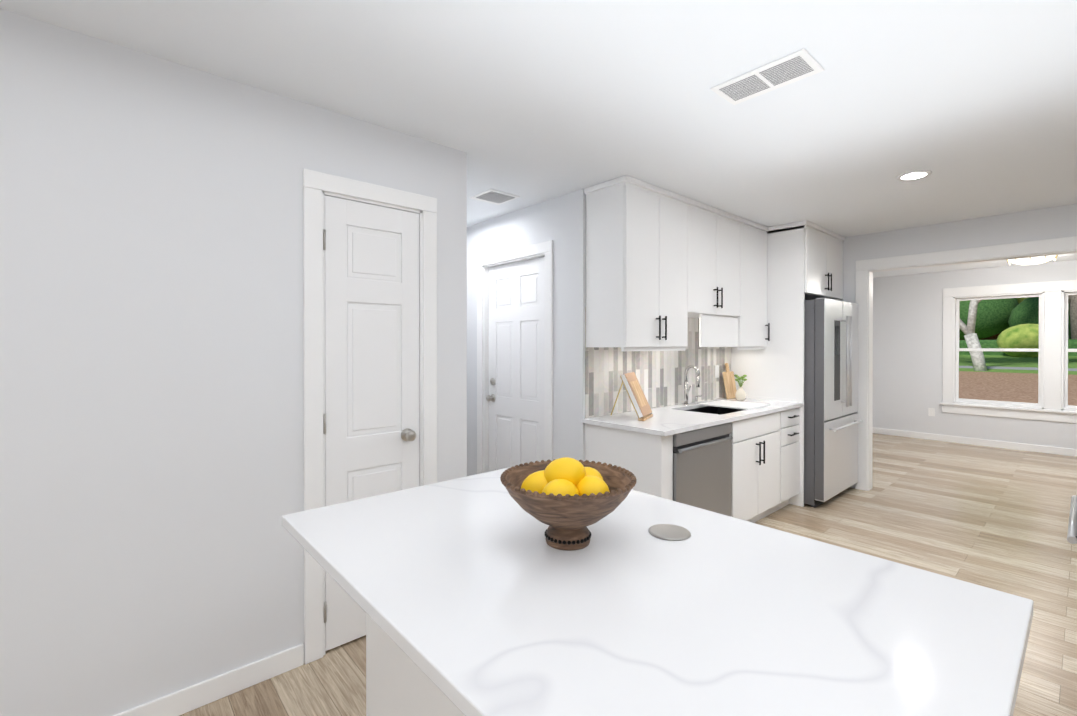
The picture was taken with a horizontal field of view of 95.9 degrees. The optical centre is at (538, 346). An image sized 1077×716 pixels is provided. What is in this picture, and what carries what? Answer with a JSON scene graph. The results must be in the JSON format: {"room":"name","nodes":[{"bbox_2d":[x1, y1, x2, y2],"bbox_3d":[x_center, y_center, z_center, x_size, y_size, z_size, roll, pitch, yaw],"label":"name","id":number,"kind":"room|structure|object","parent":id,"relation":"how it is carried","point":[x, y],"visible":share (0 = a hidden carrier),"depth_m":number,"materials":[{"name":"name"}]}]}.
{"room":"kitchen","nodes":[
{"label":"kitchen","id":0,"kind":"room"},
{"bbox_2d":[0,8,466,715],"bbox_3d":[-2.146,0.162,1.197,4.573,2.440,0.120,0,0,-42],"label":"wall","id":1,"kind":"structure","parent":0,"point":[150,354],"depth_m":1.77,"materials":[{"name":"white paint"}]},
{"bbox_2d":[113,643,303,715],"bbox_3d":[-2.406,1.338,0.884,3.701,0.090,0.013,0,0,-42],"label":"baseboard","id":2,"kind":"structure","parent":1,"relation":"attached to","point":[197,695],"depth_m":1.90,"materials":[{"name":"white wood"}]},
{"bbox_2d":[303,169,436,663],"bbox_3d":[-0.814,0.303,2.365,0.648,2.148,0.137,0,0,-42],"label":"door frame","id":3,"kind":"structure","parent":1,"relation":"attached to","point":[318,187],"depth_m":2.15,"materials":[{"name":"white wood"}]},
{"bbox_2d":[323,195,418,650],"bbox_3d":[-0.774,0.343,2.313,0.472,2.043,0.102,0,0,-42],"label":"pantry door","id":4,"kind":"structure","parent":1,"relation":"in","point":[371,423],"depth_m":2.30,"materials":[{"name":"white wood"}]},
{"bbox_2d":[467,189,585,475],"bbox_3d":[-0.255,0.149,3.999,0.120,2.440,1.810,0,0,-42],"label":"wall","id":5,"kind":"structure","parent":0,"point":[560,221],"depth_m":3.45,"materials":[{"name":"white paint"}]},
{"bbox_2d":[477,240,552,473],"bbox_3d":[-0.168,0.301,3.889,0.137,2.138,0.946,0,0,-42],"label":"door frame","id":6,"kind":"structure","parent":5,"relation":"attached to","point":[525,253],"depth_m":4.10,"materials":[{"name":"white painted wood"}]},
{"bbox_2d":[486,257,544,471],"bbox_3d":[-0.184,0.341,3.869,0.107,2.033,0.770,0,0,-42],"label":"entry door","id":7,"kind":"structure","parent":5,"relation":"in","point":[515,398],"depth_m":3.88,"materials":[{"name":"white wood"}]},
{"bbox_2d":[0,0,1076,277],"bbox_3d":[2.201,-1.092,2.034,12.600,0.060,8.400,0,0,-42],"label":"ceiling","id":8,"kind":"structure","parent":0,"point":[970,106],"depth_m":1.99,"materials":[{"name":"white paint"}]},
{"bbox_2d":[469,189,519,204],"bbox_3d":[-0.312,-1.063,3.455,0.260,0.009,0.260,0,0,-42],"label":"ceiling vent","id":9,"kind":"object","parent":8,"relation":"in","point":[493,196],"visible":0.98,"depth_m":3.44,"materials":[{"name":"white metal"}]},
{"bbox_2d":[711,48,823,104],"bbox_3d":[0.898,-1.056,1.922,0.200,0.009,0.360,0,0,-42],"label":"ceiling vent","id":10,"kind":"object","parent":8,"relation":"in","point":[803,63],"visible":1,"depth_m":1.90,"materials":[{"name":"white metal"}]},
{"bbox_2d":[896,170,931,180],"bbox_3d":[2.332,-1.063,3.018,0.176,0.006,0.176,0,0,-42],"label":"recessed light","id":11,"kind":"object","parent":8,"relation":"in","point":[914,175],"visible":0.98,"depth_m":3.00,"materials":[{"name":"white"}]},
{"bbox_2d":[1007,255,1057,264],"bbox_3d":[5.632,-1.009,5.551,0.437,0.133,0.418,0,0,-42],"label":"light","id":12,"kind":"object","parent":8,"relation":"attached to","point":[1031,260],"visible":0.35,"depth_m":5.46,"materials":[{"name":"white glass"}]},
{"bbox_2d":[179,433,1076,715],"bbox_3d":[2.201,1.408,2.045,12.600,0.060,8.400,0,0,-42],"label":"floor","id":13,"kind":"structure","parent":0,"point":[993,517],"depth_m":3.46,"materials":[{"name":"brown wood"}]},
{"bbox_2d":[366,618,457,715],"bbox_3d":[0.220,0.952,1.226,0.797,0.859,1.323,0,0,-42],"label":"kitchen island","id":14,"kind":"object","parent":13,"relation":"on","point":[393,686],"depth_m":1.32,"materials":[{"name":"white wood"}]},
{"bbox_2d":[282,462,1032,715],"bbox_3d":[0.108,0.507,1.182,0.973,0.030,1.488,0,0,-42],"label":"island countertop","id":15,"kind":"structure","parent":14,"relation":"on","point":[734,617],"depth_m":0.90,"materials":[{"name":"white stone"}]},
{"bbox_2d":[500,457,636,550],"bbox_3d":[0.074,0.386,1.227,0.341,0.210,0.341,0,0,-42],"label":"fruit bowl","id":16,"kind":"object","parent":15,"relation":"on","point":[567,500],"visible":1,"depth_m":1.17,"materials":[{"name":"brown wood"}]},
{"bbox_2d":[648,524,690,540],"bbox_3d":[0.346,0.488,1.285,0.108,0.005,0.108,0,0,-42],"label":"electrical outlet","id":17,"kind":"object","parent":15,"relation":"attached to","point":[670,532],"visible":1,"depth_m":1.27,"materials":[{"name":"grey metal"}]},
{"bbox_2d":[653,431,784,522],"bbox_3d":[1.434,1.060,3.868,0.790,0.620,0.628,0,0,-42],"label":"base cabinet","id":18,"kind":"object","parent":13,"relation":"on","point":[765,465],"depth_m":3.54,"materials":[{"name":"white wood"}]},
{"bbox_2d":[673,422,732,516],"bbox_3d":[0.887,0.943,3.354,0.684,0.849,0.630,0,0,-42],"label":"dishwasher","id":19,"kind":"object","parent":18,"relation":"in","point":[702,468],"visible":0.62,"depth_m":3.12,"materials":[{"name":"grey metal"}]},
{"bbox_2d":[732,407,799,507],"bbox_3d":[1.888,0.939,4.269,0.402,0.860,0.628,0,0,-42],"label":"base cabinet","id":20,"kind":"object","parent":13,"relation":"on","point":[784,424],"depth_m":3.97,"materials":[{"name":"white wood"}]},
{"bbox_2d":[582,398,802,435],"bbox_3d":[1.278,0.595,3.714,2.054,0.256,0.648,0,0,-42],"label":"countertop","id":21,"kind":"structure","parent":20,"relation":"on","point":[671,420],"depth_m":3.42,"materials":[{"name":"white stone"}]},
{"bbox_2d":[611,372,652,420],"bbox_3d":[0.653,0.329,3.323,0.276,0.305,0.294,0,0,-42],"label":"cookbook stand","id":22,"kind":"object","parent":21,"relation":"on","point":[636,395],"visible":1,"depth_m":3.24,"materials":[{"name":"brown wood"}]},
{"bbox_2d":[683,365,701,404],"bbox_3d":[1.302,0.313,4.010,0.201,0.332,0.154,0,0,-42],"label":"faucet","id":23,"kind":"object","parent":21,"relation":"on","point":[686,390],"visible":1,"depth_m":3.98,"materials":[{"name":"silver metal"}]},
{"bbox_2d":[722,363,736,398],"bbox_3d":[1.772,0.314,4.509,0.190,0.325,0.072,0,0,-42],"label":"cutting board","id":24,"kind":"object","parent":21,"relation":"on","point":[729,383],"visible":0.9,"depth_m":4.49,"materials":[{"name":"brown wood"}]},
{"bbox_2d":[734,375,746,400],"bbox_3d":[1.812,0.362,4.353,0.130,0.230,0.103,0,0,-42],"label":"vase","id":25,"kind":"object","parent":21,"relation":"on","point":[740,394],"visible":1,"depth_m":4.33,"materials":[{"name":"beige ceramic"}]},
{"bbox_2d":[731,220,844,506],"bbox_3d":[2.412,0.147,4.678,0.983,2.439,0.703,0,0,-42],"label":"surround","id":26,"kind":"object","parent":13,"relation":"on","point":[805,260],"visible":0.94,"depth_m":4.29,"materials":[{"name":"white wood"}]},
{"bbox_2d":[804,298,862,507],"bbox_3d":[2.491,0.476,4.623,0.899,1.780,0.834,0,0,-42],"label":"refrigerator","id":27,"kind":"object","parent":13,"relation":"on","point":[831,422],"visible":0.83,"depth_m":4.17,"materials":[{"name":"grey metal"}]},
{"bbox_2d":[1067,495,1076,543],"bbox_3d":[2.231,0.918,1.556,0.760,0.925,0.720,0,0,-42],"label":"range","id":28,"kind":"object","parent":13,"relation":"on","point":[1072,533],"visible":1,"depth_m":1.73,"materials":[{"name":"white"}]},
{"bbox_2d":[840,203,1076,487],"bbox_3d":[4.643,0.154,2.992,0.120,2.440,6.190,0,0,-42],"label":"wall","id":29,"kind":"structure","parent":0,"point":[1055,222],"depth_m":4.12,"materials":[{"name":"white paint"}]},
{"bbox_2d":[855,236,1076,490],"bbox_3d":[3.629,0.272,4.138,0.154,2.194,1.578,0,0,-42],"label":"door frame","id":30,"kind":"structure","parent":29,"relation":"attached to","point":[865,269],"depth_m":4.61,"materials":[{"name":"white wood"}]},
{"bbox_2d":[873,260,1076,448],"bbox_3d":[7.350,0.143,5.388,0.150,2.440,6.190,0,0,-42],"label":"wall","id":31,"kind":"structure","parent":0,"point":[907,344],"depth_m":7.14,"materials":[{"name":"white paint"}]},
{"bbox_2d":[928,408,934,415],"bbox_3d":[5.738,0.953,7.093,0.008,0.115,0.075,0,0,-42],"label":"wall outlet","id":32,"kind":"object","parent":31,"relation":"attached to","point":[931,411],"visible":1,"depth_m":7.09,"materials":[{"name":"white plastic"}]},
{"bbox_2d":[873,427,1076,456],"bbox_3d":[7.289,1.318,5.339,0.013,0.090,6.190,0,0,-42],"label":"baseboard","id":33,"kind":"structure","parent":31,"relation":"attached to","point":[974,441],"depth_m":6.68,"materials":[{"name":"white wood"}]},
{"bbox_2d":[940,280,1076,422],"bbox_3d":[6.584,0.054,6.219,0.195,1.780,2.220,0,0,-42],"label":"window","id":34,"kind":"structure","parent":31,"relation":"in","point":[1052,410],"depth_m":6.32,"materials":[{"name":"white wood"}]},
{"bbox_3d":[2.833,0.142,5.603,6.630,2.440,0.120,0,0,-42],"label":"wall","id":35,"kind":"structure","parent":0,"visible":0},
{"bbox_2d":[584,179,691,350],"bbox_3d":[0.699,-0.518,3.392,0.707,1.040,0.340,0,0,-42],"label":"upper cabinet","id":36,"kind":"object","parent":35,"relation":"attached to","point":[662,265],"depth_m":3.20,"materials":[{"name":"white wood"}]},
{"bbox_2d":[585,307,730,417],"bbox_3d":[1.076,0.104,3.962,2.024,0.749,0.007,0,0,-42],"label":"tile backsplash","id":37,"kind":"structure","parent":35,"relation":"attached to","point":[660,375],"depth_m":3.82,"materials":[{"name":"grey tile"}]},
{"bbox_2d":[715,365,718,377],"bbox_3d":[1.633,0.225,4.447,0.070,0.115,0.004,0,0,-42],"label":"outlet","id":38,"kind":"object","parent":37,"relation":"attached to","point":[716,371],"visible":1,"depth_m":4.44,"materials":[{"name":"white plastic"}]},
{"bbox_2d":[692,203,743,318],"bbox_3d":[1.264,-0.645,3.892,0.803,0.790,0.340,0,0,-42],"label":"upper cabinet","id":39,"kind":"object","parent":35,"relation":"attached to","point":[717,237],"depth_m":3.77,"materials":[{"name":"white wood"}]},
{"bbox_2d":[738,219,769,346],"bbox_3d":[1.757,-0.522,4.329,0.514,1.040,0.340,0,0,-42],"label":"upper cabinet","id":40,"kind":"object","parent":35,"relation":"attached to","point":[752,330],"depth_m":4.20,"materials":[{"name":"white wood"}]},
{"bbox_2d":[699,314,737,346],"bbox_3d":[1.439,-0.124,3.864,0.578,0.248,0.020,0,0,-42],"label":"valance","id":41,"kind":"object","parent":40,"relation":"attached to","point":[717,331],"visible":0.98,"depth_m":3.83,"materials":[{"name":"white wood"}]},
{"label":"outside","id":42,"kind":"structure","parent":0,"visible":0},
{"bbox_2d":[959,295,1076,405],"bbox_3d":[40.505,-5.181,35.915,90.000,13.817,160.000,0,0,-42],"label":"garden","id":43,"kind":"object","parent":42,"point":[1000,375],"visible":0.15,"depth_m":23.66,"materials":[{"name":"green plant"}]}
]}

